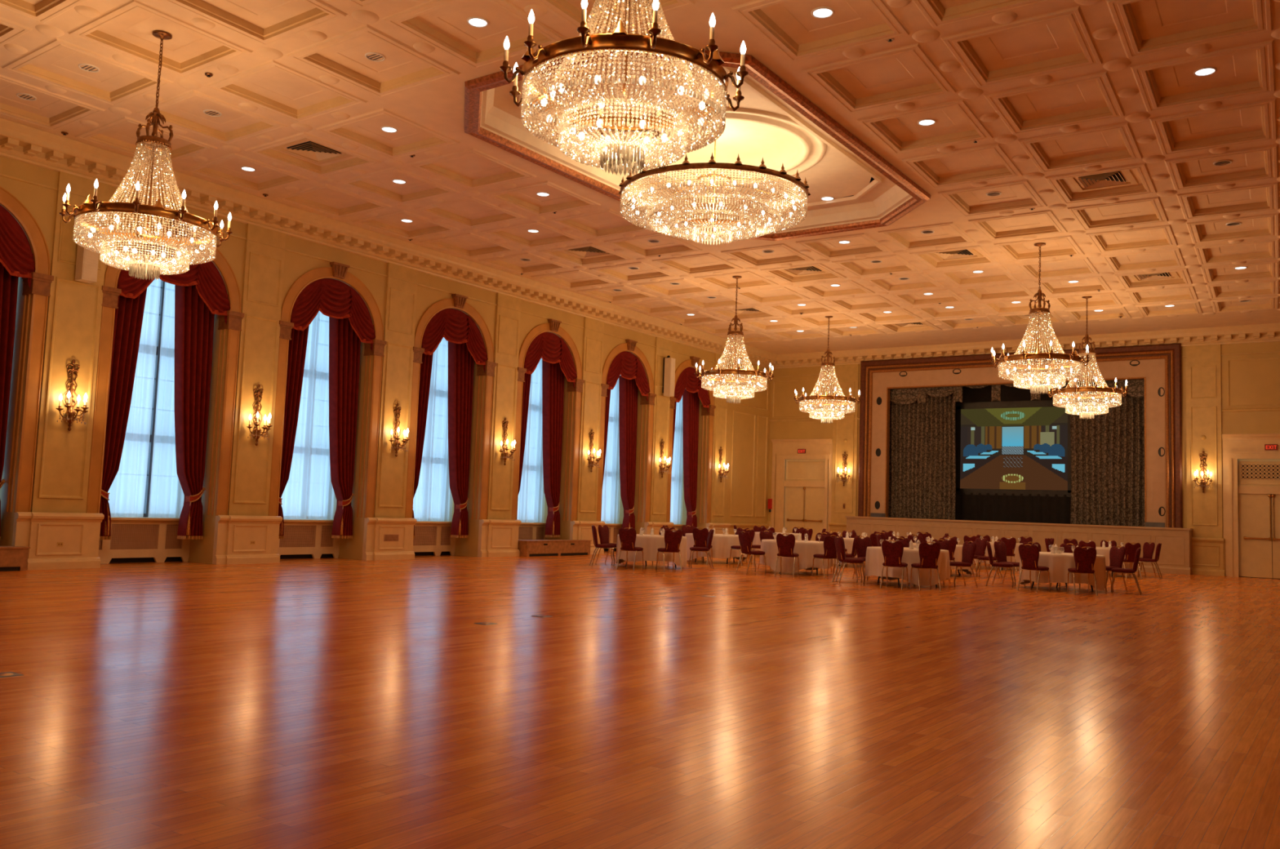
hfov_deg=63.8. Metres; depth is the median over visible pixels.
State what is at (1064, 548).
banquet chair
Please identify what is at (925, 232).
recessed light
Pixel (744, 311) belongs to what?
ceiling vent
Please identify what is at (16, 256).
swag valance
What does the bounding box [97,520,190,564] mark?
radiator cover
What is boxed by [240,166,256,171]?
recessed light
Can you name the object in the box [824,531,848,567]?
banquet chair
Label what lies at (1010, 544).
banquet chair
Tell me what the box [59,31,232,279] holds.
crystal chandelier
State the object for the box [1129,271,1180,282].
ceiling vent
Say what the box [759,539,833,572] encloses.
tablecloth
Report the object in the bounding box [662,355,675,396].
loudspeaker
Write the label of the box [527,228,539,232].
recessed light
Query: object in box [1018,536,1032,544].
banquet chair
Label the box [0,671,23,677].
floor plate
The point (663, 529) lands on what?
folded napkin
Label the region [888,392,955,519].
drape
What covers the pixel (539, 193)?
recessed light
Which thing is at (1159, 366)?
trim
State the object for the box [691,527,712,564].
banquet chair
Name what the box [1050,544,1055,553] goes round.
folded napkin
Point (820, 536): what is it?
banquet chair
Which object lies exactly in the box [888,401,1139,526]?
wall
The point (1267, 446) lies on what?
exit sign
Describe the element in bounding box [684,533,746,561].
tablecloth
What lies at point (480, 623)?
floor plate
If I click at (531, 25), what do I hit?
candle
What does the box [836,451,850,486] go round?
wall sconce
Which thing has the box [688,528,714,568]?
banquet chair
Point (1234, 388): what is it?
wall
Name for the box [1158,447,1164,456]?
air vent
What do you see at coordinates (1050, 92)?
ceiling
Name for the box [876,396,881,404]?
air vent
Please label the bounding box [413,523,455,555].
radiator cover
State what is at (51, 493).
wall
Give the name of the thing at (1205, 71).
recessed light
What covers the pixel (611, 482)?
sheer curtain
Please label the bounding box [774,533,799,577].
banquet chair
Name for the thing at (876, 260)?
recessed light
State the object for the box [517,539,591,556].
base cabinet
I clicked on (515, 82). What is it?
candle
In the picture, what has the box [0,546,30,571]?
base cabinet
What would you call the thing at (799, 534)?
folded napkin
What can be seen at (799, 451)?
exit sign
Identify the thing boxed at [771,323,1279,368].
trim
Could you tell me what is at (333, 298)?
swag valance
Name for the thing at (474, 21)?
recessed light
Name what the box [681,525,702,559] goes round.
banquet chair
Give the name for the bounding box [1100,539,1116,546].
banquet chair
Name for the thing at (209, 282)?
swag valance
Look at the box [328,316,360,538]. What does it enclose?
drape
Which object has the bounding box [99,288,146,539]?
drape
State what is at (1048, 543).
banquet chair
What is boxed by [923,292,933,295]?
recessed light
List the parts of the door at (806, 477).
latch rod, transom panel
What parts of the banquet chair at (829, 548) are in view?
leg, leg, seat frame, seat, leg, backrest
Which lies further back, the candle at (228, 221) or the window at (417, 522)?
the window at (417, 522)
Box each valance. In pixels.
[0,204,35,288]
[116,244,230,323]
[290,278,375,352]
[421,308,488,373]
[524,332,577,388]
[606,351,649,401]
[674,367,710,413]
[889,379,1144,404]
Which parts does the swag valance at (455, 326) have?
swag trim, swag trim, swag trim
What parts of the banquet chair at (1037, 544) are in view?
backrest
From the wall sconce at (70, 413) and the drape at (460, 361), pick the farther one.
the drape at (460, 361)
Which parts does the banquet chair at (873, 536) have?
backrest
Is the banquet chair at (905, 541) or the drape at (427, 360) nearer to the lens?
the banquet chair at (905, 541)
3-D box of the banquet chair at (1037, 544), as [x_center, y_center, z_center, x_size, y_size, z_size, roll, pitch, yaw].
[8.782,3.083,22.795,0.450,0.949,0.561,3,-5,-7]
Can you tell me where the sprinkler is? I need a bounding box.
[204,72,213,77]
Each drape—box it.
[0,262,18,540]
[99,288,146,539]
[174,284,214,539]
[278,325,309,538]
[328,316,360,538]
[412,353,433,537]
[448,341,474,537]
[518,373,531,493]
[542,359,564,537]
[602,388,610,484]
[618,375,638,529]
[671,401,676,463]
[682,389,699,528]
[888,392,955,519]
[1070,383,1144,526]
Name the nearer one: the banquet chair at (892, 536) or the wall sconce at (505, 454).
the banquet chair at (892, 536)
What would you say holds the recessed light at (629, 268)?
in the ceiling
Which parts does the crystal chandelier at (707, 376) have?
candle arm, stem, chain, candle arm, candle arm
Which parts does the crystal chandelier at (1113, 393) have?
chain, stem, candle arm, candle arm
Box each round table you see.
[625,560,676,568]
[694,556,734,564]
[877,576,937,586]
[1031,581,1093,591]
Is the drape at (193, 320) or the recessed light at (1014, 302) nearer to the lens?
the drape at (193, 320)
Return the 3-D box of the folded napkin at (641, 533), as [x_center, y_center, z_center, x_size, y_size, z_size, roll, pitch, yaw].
[0.032,2.520,24.302,0.095,0.190,0.098,1,-5,6]
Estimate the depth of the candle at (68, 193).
12.71 m
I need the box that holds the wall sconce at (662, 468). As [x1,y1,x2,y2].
[658,438,671,477]
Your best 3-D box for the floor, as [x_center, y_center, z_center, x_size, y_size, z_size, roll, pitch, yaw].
[1.770,3.002,19.012,20.950,0.001,36.720,-1,-6,35]
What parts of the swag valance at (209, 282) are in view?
swag trim, swag trim, swag trim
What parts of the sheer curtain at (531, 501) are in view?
voile panel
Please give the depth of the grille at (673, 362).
33.03 m
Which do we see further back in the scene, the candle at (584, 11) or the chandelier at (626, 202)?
the chandelier at (626, 202)
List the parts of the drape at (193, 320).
tassel cord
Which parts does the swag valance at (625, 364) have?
swag trim, swag trim, swag trim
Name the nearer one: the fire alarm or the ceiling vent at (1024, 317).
the ceiling vent at (1024, 317)
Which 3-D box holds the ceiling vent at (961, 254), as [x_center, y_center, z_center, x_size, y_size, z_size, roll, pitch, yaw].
[7.169,-3.886,23.436,1.000,0.042,1.000,-1,-6,35]
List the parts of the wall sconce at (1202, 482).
plate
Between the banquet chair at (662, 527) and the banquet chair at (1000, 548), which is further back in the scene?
the banquet chair at (662, 527)
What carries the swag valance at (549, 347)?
attached to the wall at (51, 493)
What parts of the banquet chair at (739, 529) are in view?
backrest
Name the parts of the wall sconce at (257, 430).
candle arm, plate, candle arm, candle arm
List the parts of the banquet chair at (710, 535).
leg, leg, seat, leg, backrest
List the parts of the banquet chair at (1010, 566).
leg, backrest, seat, leg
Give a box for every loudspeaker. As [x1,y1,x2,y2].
[75,213,102,283]
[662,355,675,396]
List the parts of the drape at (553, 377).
tassel cord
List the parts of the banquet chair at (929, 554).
leg, leg, seat frame, seat, backrest, leg, leg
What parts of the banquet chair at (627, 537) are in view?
leg, leg, backrest, seat, leg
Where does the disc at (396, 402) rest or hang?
attached to the wall at (51, 493)
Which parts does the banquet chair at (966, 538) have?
backrest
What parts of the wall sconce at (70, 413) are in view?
candle arm, candle arm, plate, candle arm, candle arm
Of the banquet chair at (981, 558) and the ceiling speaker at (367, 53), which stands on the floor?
the banquet chair at (981, 558)
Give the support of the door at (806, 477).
in the wall at (1234, 388)
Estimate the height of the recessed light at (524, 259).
0.047 m
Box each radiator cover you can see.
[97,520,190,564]
[277,521,339,559]
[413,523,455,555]
[518,524,547,539]
[602,524,622,551]
[671,525,683,536]
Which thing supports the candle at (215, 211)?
on the crystal chandelier at (90, 206)
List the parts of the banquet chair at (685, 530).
backrest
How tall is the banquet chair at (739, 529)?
0.949 m
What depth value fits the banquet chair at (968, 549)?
21.40 m
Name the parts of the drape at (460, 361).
tassel cord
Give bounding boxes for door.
[770,438,832,541]
[1222,433,1279,578]
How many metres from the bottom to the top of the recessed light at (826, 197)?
0.018 m
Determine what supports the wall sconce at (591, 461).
attached to the wall at (51, 493)
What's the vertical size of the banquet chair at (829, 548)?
0.949 m
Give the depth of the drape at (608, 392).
31.38 m
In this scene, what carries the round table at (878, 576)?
on the floor
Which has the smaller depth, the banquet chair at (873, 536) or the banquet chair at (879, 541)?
the banquet chair at (879, 541)
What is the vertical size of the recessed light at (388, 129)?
0.018 m
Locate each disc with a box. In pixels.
[394,400,399,406]
[1200,435,1205,439]
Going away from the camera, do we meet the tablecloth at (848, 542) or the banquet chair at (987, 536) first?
the tablecloth at (848, 542)
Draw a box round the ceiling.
[0,0,1279,355]
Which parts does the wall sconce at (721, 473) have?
plate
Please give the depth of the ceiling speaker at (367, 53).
14.09 m
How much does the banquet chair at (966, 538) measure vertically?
0.949 m
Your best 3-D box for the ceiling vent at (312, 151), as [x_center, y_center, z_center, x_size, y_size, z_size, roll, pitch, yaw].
[-5.699,-4.780,17.995,1.000,0.042,1.000,-1,-6,35]
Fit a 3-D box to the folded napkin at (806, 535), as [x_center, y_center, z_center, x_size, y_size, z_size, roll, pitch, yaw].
[3.865,2.624,23.905,0.095,0.190,0.098,-2,-6,43]
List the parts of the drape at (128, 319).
tassel cord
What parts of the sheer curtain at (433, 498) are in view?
voile panel, voile panel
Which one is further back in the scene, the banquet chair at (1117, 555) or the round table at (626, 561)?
the round table at (626, 561)
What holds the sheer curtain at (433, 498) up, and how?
hanging from the window at (417, 522)
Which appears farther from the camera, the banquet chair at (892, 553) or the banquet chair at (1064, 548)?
the banquet chair at (1064, 548)
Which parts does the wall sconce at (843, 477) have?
plate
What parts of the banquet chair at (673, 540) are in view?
leg, seat frame, seat, backrest, leg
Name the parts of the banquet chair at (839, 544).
leg, backrest, leg, seat, leg, leg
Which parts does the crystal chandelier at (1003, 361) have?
candle arm, candle arm, candle arm, candle arm, stem, chain, candle arm, candle arm, candle arm, candle arm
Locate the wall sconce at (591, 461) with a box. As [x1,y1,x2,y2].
[586,429,601,472]
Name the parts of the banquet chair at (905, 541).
backrest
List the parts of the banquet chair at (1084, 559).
leg, leg, seat frame, seat, backrest, leg, leg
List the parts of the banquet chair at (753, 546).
seat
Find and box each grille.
[84,215,100,278]
[671,360,675,394]
[1240,464,1279,479]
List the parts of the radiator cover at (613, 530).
panel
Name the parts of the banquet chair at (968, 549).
leg, seat, leg, backrest, leg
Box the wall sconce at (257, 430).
[246,384,272,445]
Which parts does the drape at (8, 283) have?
tassel cord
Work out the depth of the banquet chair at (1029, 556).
20.67 m
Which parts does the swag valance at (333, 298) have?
swag trim, swag trim, swag trim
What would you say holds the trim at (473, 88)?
attached to the ceiling
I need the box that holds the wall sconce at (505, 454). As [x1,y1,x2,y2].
[498,417,516,465]
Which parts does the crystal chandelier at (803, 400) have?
stem, chain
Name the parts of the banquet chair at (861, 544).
backrest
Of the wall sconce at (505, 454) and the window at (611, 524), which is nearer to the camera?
the wall sconce at (505, 454)
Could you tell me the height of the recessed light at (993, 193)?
0.047 m
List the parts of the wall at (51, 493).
frieze moulding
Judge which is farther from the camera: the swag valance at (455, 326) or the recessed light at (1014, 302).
the recessed light at (1014, 302)
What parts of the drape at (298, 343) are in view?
tassel cord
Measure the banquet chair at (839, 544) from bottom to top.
0.949 m
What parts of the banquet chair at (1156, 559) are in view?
seat, leg, backrest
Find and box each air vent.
[383,533,399,541]
[875,448,880,456]
[875,501,879,509]
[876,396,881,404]
[1129,360,1139,365]
[1157,386,1164,396]
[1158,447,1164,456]
[1158,506,1165,515]
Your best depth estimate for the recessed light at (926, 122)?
15.72 m
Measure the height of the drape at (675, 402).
5.030 m
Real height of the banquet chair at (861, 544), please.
0.949 m
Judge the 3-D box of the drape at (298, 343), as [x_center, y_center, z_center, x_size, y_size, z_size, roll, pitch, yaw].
[-7.578,-0.073,22.144,0.314,5.030,0.850,-1,-6,35]
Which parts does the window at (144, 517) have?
sill, frame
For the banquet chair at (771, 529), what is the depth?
31.44 m
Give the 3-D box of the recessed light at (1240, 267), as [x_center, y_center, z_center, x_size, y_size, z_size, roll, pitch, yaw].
[13.920,-3.628,23.845,0.280,0.018,0.280,-1,-6,35]
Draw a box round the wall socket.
[57,542,63,546]
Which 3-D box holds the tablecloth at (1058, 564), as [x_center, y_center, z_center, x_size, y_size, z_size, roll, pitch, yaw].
[8.841,3.059,21.560,1.697,0.704,1.688,5,-6,-35]
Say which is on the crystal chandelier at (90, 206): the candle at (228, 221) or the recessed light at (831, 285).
the candle at (228, 221)
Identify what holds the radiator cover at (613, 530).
on the floor
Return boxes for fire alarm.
[767,498,772,511]
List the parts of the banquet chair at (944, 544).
backrest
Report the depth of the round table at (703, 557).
27.39 m
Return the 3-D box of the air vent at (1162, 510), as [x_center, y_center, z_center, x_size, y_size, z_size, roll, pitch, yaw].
[15.839,2.637,31.224,0.196,0.299,0.025,-1,-6,35]
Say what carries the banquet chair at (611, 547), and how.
on the floor
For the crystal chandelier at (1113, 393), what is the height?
3.280 m
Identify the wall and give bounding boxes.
[0,155,771,569]
[766,341,1279,576]
[783,458,1279,578]
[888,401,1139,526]
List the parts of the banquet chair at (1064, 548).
backrest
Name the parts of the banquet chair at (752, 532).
seat, backrest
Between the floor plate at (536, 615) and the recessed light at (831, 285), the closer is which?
the floor plate at (536, 615)
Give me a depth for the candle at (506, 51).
8.26 m
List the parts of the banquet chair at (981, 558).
seat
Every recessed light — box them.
[16,93,36,101]
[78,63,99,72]
[203,109,222,116]
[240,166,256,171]
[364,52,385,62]
[380,125,397,133]
[391,178,406,184]
[400,218,413,222]
[466,16,488,27]
[520,257,531,261]
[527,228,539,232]
[536,191,550,196]
[613,288,622,291]
[628,266,639,270]
[648,239,659,243]
[670,282,679,284]
[706,296,716,298]
[762,249,773,253]
[811,6,834,18]
[820,195,834,200]
[830,284,840,286]
[838,240,850,244]
[870,259,882,263]
[898,277,909,279]
[917,118,936,125]
[920,230,934,234]
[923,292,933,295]
[972,270,983,273]
[986,191,1001,196]
[1010,301,1021,303]
[1067,280,1079,283]
[1193,66,1217,76]
[1213,160,1232,165]
[1225,222,1241,226]
[1233,266,1247,269]
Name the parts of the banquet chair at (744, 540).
leg, backrest, leg, seat frame, seat, leg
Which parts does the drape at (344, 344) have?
tassel cord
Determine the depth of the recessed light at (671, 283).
27.63 m
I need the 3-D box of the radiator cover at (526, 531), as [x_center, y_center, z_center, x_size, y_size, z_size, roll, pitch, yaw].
[-3.430,3.207,28.875,0.300,0.810,2.320,-1,-6,35]
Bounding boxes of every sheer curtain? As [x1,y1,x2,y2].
[107,278,184,517]
[280,311,336,519]
[413,337,452,521]
[516,358,544,522]
[600,378,620,523]
[670,396,683,524]
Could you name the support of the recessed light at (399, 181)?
in the ceiling
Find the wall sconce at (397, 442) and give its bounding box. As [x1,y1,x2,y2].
[388,403,409,457]
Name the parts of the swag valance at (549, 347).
swag trim, swag trim, swag trim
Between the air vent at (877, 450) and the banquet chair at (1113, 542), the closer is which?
the banquet chair at (1113, 542)
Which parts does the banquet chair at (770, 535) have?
backrest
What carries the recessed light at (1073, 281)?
in the ceiling
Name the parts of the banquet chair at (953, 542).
backrest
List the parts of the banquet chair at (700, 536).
backrest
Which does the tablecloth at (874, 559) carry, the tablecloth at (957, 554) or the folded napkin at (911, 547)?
the folded napkin at (911, 547)
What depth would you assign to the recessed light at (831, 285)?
27.15 m
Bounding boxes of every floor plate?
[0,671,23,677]
[474,622,496,625]
[531,614,551,617]
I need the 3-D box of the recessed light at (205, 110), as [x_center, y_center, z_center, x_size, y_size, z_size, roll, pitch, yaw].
[-6.814,-4.976,16.403,0.280,0.047,0.280,-1,-6,35]
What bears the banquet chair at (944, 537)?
on the floor
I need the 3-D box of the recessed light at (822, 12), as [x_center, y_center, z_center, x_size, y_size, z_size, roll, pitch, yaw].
[2.204,-4.965,12.412,0.280,0.018,0.280,-1,-6,35]
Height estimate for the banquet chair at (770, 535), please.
0.949 m
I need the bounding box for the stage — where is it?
[844,515,1192,574]
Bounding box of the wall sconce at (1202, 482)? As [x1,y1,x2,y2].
[1192,450,1213,493]
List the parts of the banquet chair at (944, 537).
backrest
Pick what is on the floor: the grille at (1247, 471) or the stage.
the stage
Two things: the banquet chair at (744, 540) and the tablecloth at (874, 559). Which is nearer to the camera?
the tablecloth at (874, 559)
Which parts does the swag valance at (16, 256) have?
swag trim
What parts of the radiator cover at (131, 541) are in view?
panel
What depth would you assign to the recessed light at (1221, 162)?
17.02 m
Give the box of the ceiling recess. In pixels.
[480,54,912,233]
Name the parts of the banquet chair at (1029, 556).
leg, backrest, leg, seat frame, seat, leg, leg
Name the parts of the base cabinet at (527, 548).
lid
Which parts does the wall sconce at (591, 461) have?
plate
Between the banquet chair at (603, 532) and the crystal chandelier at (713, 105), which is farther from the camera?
the banquet chair at (603, 532)
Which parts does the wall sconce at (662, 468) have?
plate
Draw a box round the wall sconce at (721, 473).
[717,446,729,482]
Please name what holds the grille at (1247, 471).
attached to the door at (1251, 519)
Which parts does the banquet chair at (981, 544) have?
backrest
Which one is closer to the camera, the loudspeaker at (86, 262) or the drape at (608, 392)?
the loudspeaker at (86, 262)
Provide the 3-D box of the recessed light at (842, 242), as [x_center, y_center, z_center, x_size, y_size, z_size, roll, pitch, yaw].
[4.533,-4.043,22.815,0.280,0.018,0.280,-1,-6,35]
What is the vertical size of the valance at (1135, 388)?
0.900 m
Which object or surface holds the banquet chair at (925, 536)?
on the floor
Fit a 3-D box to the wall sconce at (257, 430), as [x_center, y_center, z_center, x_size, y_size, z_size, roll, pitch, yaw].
[-7.678,-0.191,20.870,0.373,1.255,0.533,-1,-6,35]
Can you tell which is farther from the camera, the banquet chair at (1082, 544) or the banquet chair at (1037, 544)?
the banquet chair at (1082, 544)
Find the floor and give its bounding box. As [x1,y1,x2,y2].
[0,550,1279,848]
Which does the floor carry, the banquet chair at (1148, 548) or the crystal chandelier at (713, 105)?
the banquet chair at (1148, 548)
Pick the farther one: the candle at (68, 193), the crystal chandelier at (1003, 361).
the crystal chandelier at (1003, 361)
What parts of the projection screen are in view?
screen frame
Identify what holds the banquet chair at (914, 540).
on the floor
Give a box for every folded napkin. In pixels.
[639,527,643,535]
[650,527,653,535]
[661,528,664,536]
[797,533,801,540]
[804,533,808,541]
[908,539,913,549]
[915,539,919,548]
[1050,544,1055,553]
[1054,543,1057,552]
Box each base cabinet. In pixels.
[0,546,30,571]
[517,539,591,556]
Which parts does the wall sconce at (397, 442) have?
plate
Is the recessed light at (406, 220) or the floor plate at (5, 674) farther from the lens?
the recessed light at (406, 220)
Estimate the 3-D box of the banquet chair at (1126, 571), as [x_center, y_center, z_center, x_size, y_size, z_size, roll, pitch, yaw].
[9.983,2.990,21.124,0.561,0.949,0.450,0,-5,28]
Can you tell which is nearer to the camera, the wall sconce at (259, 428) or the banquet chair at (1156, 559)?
the wall sconce at (259, 428)
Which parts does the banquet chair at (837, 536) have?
leg, backrest, seat, leg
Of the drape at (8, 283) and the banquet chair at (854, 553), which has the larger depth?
the banquet chair at (854, 553)
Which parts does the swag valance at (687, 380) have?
swag trim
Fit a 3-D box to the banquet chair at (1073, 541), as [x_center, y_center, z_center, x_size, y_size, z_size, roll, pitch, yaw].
[12.495,3.760,29.569,0.450,0.949,0.561,3,-5,-8]
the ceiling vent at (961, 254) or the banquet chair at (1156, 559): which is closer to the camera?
the ceiling vent at (961, 254)
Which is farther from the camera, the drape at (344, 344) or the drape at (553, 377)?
the drape at (553, 377)
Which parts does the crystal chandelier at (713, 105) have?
flame bulb, candle arm, candle arm, flame bulb, flame bulb, candle arm, candle arm, flame bulb, stem, candle arm, flame bulb, bulb, bulb, candle arm, flame bulb, candle arm, candle arm, flame bulb, flame bulb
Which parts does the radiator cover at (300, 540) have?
panel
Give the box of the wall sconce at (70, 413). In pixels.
[55,359,88,431]
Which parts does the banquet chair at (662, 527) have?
backrest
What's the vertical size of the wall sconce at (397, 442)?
1.255 m
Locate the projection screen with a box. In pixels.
[955,382,1071,523]
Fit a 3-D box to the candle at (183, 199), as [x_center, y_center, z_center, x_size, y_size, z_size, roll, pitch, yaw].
[-5.681,-2.749,12.802,0.034,0.115,0.032,-2,-6,41]
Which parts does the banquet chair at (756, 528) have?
backrest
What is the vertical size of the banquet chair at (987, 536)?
0.949 m
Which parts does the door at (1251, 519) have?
transom panel, latch rod, latch rod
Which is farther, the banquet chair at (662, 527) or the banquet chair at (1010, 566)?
the banquet chair at (662, 527)
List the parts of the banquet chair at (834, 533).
backrest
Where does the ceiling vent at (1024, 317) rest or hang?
in the ceiling
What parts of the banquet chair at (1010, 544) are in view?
backrest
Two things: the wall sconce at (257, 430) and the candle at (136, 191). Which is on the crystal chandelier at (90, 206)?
the candle at (136, 191)
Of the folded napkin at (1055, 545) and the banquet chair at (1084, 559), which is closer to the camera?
the banquet chair at (1084, 559)
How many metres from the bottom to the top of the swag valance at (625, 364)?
1.540 m
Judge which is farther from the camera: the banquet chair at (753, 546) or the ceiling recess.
the banquet chair at (753, 546)
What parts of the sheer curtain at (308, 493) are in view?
voile panel, voile panel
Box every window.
[111,280,179,520]
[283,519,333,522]
[415,520,451,523]
[520,522,546,524]
[604,523,622,525]
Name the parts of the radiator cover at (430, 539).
panel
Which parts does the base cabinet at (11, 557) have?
lid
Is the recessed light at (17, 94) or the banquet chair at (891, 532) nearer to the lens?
the recessed light at (17, 94)
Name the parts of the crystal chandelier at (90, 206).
flame bulb, candle arm, flame bulb, candle arm, flame bulb, candle arm, candle arm, flame bulb, stem, chain, candle arm, flame bulb, candle arm, flame bulb, candle arm, flame bulb, candle arm, flame bulb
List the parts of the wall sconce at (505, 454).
plate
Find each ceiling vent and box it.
[272,137,352,164]
[560,246,613,258]
[725,307,764,315]
[780,266,829,276]
[892,322,928,328]
[928,248,983,261]
[1013,314,1053,319]
[1066,169,1137,192]
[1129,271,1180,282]
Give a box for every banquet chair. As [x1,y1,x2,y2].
[589,524,614,566]
[595,524,623,564]
[616,527,644,570]
[652,526,675,565]
[656,528,682,571]
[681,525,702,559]
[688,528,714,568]
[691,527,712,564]
[728,528,755,566]
[733,524,750,555]
[735,531,766,573]
[736,527,750,562]
[746,528,770,564]
[753,525,764,551]
[757,530,774,570]
[760,527,774,534]
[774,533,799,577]
[792,527,804,533]
[801,528,813,540]
[805,529,809,540]
[805,532,831,572]
[811,534,840,577]
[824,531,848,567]
[831,536,864,584]
[832,534,860,577]
[835,536,865,582]
[842,530,856,537]
[852,536,883,581]
[863,533,885,568]
[875,532,888,539]
[875,533,882,546]
[880,539,907,589]
[881,530,893,537]
[889,537,910,581]
[890,535,904,540]
[907,534,923,542]
[910,541,941,591]
[918,533,931,542]
[930,538,950,584]
[938,537,956,578]
[942,536,958,573]
[942,541,977,586]
[959,537,988,575]
[963,535,986,568]
[975,534,990,566]
[976,538,1002,578]
[985,541,1013,587]
[991,541,1025,586]
[995,537,1017,572]
[1017,543,1050,592]
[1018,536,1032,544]
[1022,542,1051,586]
[1044,537,1052,551]
[1058,543,1080,587]
[1063,538,1077,546]
[1066,546,1097,595]
[1079,540,1096,549]
[1092,546,1127,591]
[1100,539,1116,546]
[1111,547,1142,595]
[1115,542,1142,578]
[1128,542,1156,577]
[1137,542,1162,578]
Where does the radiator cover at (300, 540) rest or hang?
on the floor
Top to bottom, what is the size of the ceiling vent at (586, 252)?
0.042 m
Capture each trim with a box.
[0,117,777,368]
[464,49,930,240]
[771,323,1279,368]
[857,343,1182,528]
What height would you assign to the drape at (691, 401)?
5.030 m
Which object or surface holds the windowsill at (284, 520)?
in the wall at (51, 493)
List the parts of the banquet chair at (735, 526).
backrest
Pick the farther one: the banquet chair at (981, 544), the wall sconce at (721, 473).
the wall sconce at (721, 473)
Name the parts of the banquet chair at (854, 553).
leg, seat, backrest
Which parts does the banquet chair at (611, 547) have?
leg, leg, backrest, seat, leg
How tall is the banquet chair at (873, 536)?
0.949 m
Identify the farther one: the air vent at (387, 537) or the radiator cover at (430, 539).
the radiator cover at (430, 539)
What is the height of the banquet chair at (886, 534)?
0.949 m
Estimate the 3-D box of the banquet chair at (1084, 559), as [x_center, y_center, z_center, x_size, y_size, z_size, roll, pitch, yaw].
[8.764,2.889,20.402,0.450,0.949,0.561,1,-5,8]
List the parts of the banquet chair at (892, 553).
leg, leg, backrest, seat frame, seat, leg, leg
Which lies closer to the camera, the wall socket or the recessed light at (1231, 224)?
the wall socket
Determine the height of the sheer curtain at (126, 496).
5.281 m
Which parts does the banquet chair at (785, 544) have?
leg, backrest, seat frame, seat, leg, leg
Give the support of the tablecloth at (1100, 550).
on the round table
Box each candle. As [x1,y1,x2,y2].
[66,192,69,199]
[93,187,97,195]
[135,190,138,198]
[182,198,185,206]
[213,209,217,217]
[227,220,231,227]
[503,48,508,61]
[513,75,517,86]
[528,23,533,35]
[581,8,586,22]
[653,9,657,22]
[709,26,714,39]
[737,80,740,90]
[740,53,745,66]
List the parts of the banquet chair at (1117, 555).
leg, seat, backrest, leg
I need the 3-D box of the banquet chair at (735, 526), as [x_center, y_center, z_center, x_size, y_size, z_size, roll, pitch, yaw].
[3.270,3.710,32.993,0.561,0.949,0.450,1,-5,9]
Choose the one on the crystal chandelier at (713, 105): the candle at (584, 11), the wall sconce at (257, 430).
the candle at (584, 11)
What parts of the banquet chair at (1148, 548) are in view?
backrest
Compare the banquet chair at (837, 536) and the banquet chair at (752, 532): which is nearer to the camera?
the banquet chair at (837, 536)
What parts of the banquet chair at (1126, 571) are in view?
leg, seat, leg, backrest, leg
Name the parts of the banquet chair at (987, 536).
backrest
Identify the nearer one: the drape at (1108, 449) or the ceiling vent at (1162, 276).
the ceiling vent at (1162, 276)
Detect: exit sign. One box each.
[797,448,805,453]
[1264,444,1277,449]
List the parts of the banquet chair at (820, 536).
backrest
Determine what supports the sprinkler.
attached to the ceiling
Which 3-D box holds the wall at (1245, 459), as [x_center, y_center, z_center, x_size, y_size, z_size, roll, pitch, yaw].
[12.233,2.828,34.053,16.800,3.500,0.040,-1,-6,35]
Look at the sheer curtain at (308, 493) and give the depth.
23.39 m
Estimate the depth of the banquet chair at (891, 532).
33.37 m
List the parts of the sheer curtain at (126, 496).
voile panel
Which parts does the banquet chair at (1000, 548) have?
leg, backrest, leg, seat, leg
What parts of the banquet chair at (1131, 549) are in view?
backrest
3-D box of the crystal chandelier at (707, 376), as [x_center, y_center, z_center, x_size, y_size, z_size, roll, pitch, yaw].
[2.450,-2.178,26.437,1.994,3.280,1.986,-2,-6,43]
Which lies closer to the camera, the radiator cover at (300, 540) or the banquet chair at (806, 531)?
the radiator cover at (300, 540)
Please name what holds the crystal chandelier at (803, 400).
hanging from the ceiling
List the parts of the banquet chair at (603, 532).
backrest, seat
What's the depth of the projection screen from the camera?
35.13 m
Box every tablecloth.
[615,533,686,567]
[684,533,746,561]
[751,531,801,550]
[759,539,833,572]
[833,537,888,564]
[864,546,950,586]
[912,542,972,573]
[973,542,1021,564]
[1018,551,1106,591]
[1095,546,1133,573]
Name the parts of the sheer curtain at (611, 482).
voile panel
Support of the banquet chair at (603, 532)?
on the floor
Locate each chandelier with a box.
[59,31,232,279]
[499,0,748,176]
[617,132,810,245]
[694,275,773,403]
[793,315,860,423]
[989,243,1089,394]
[1047,296,1128,419]

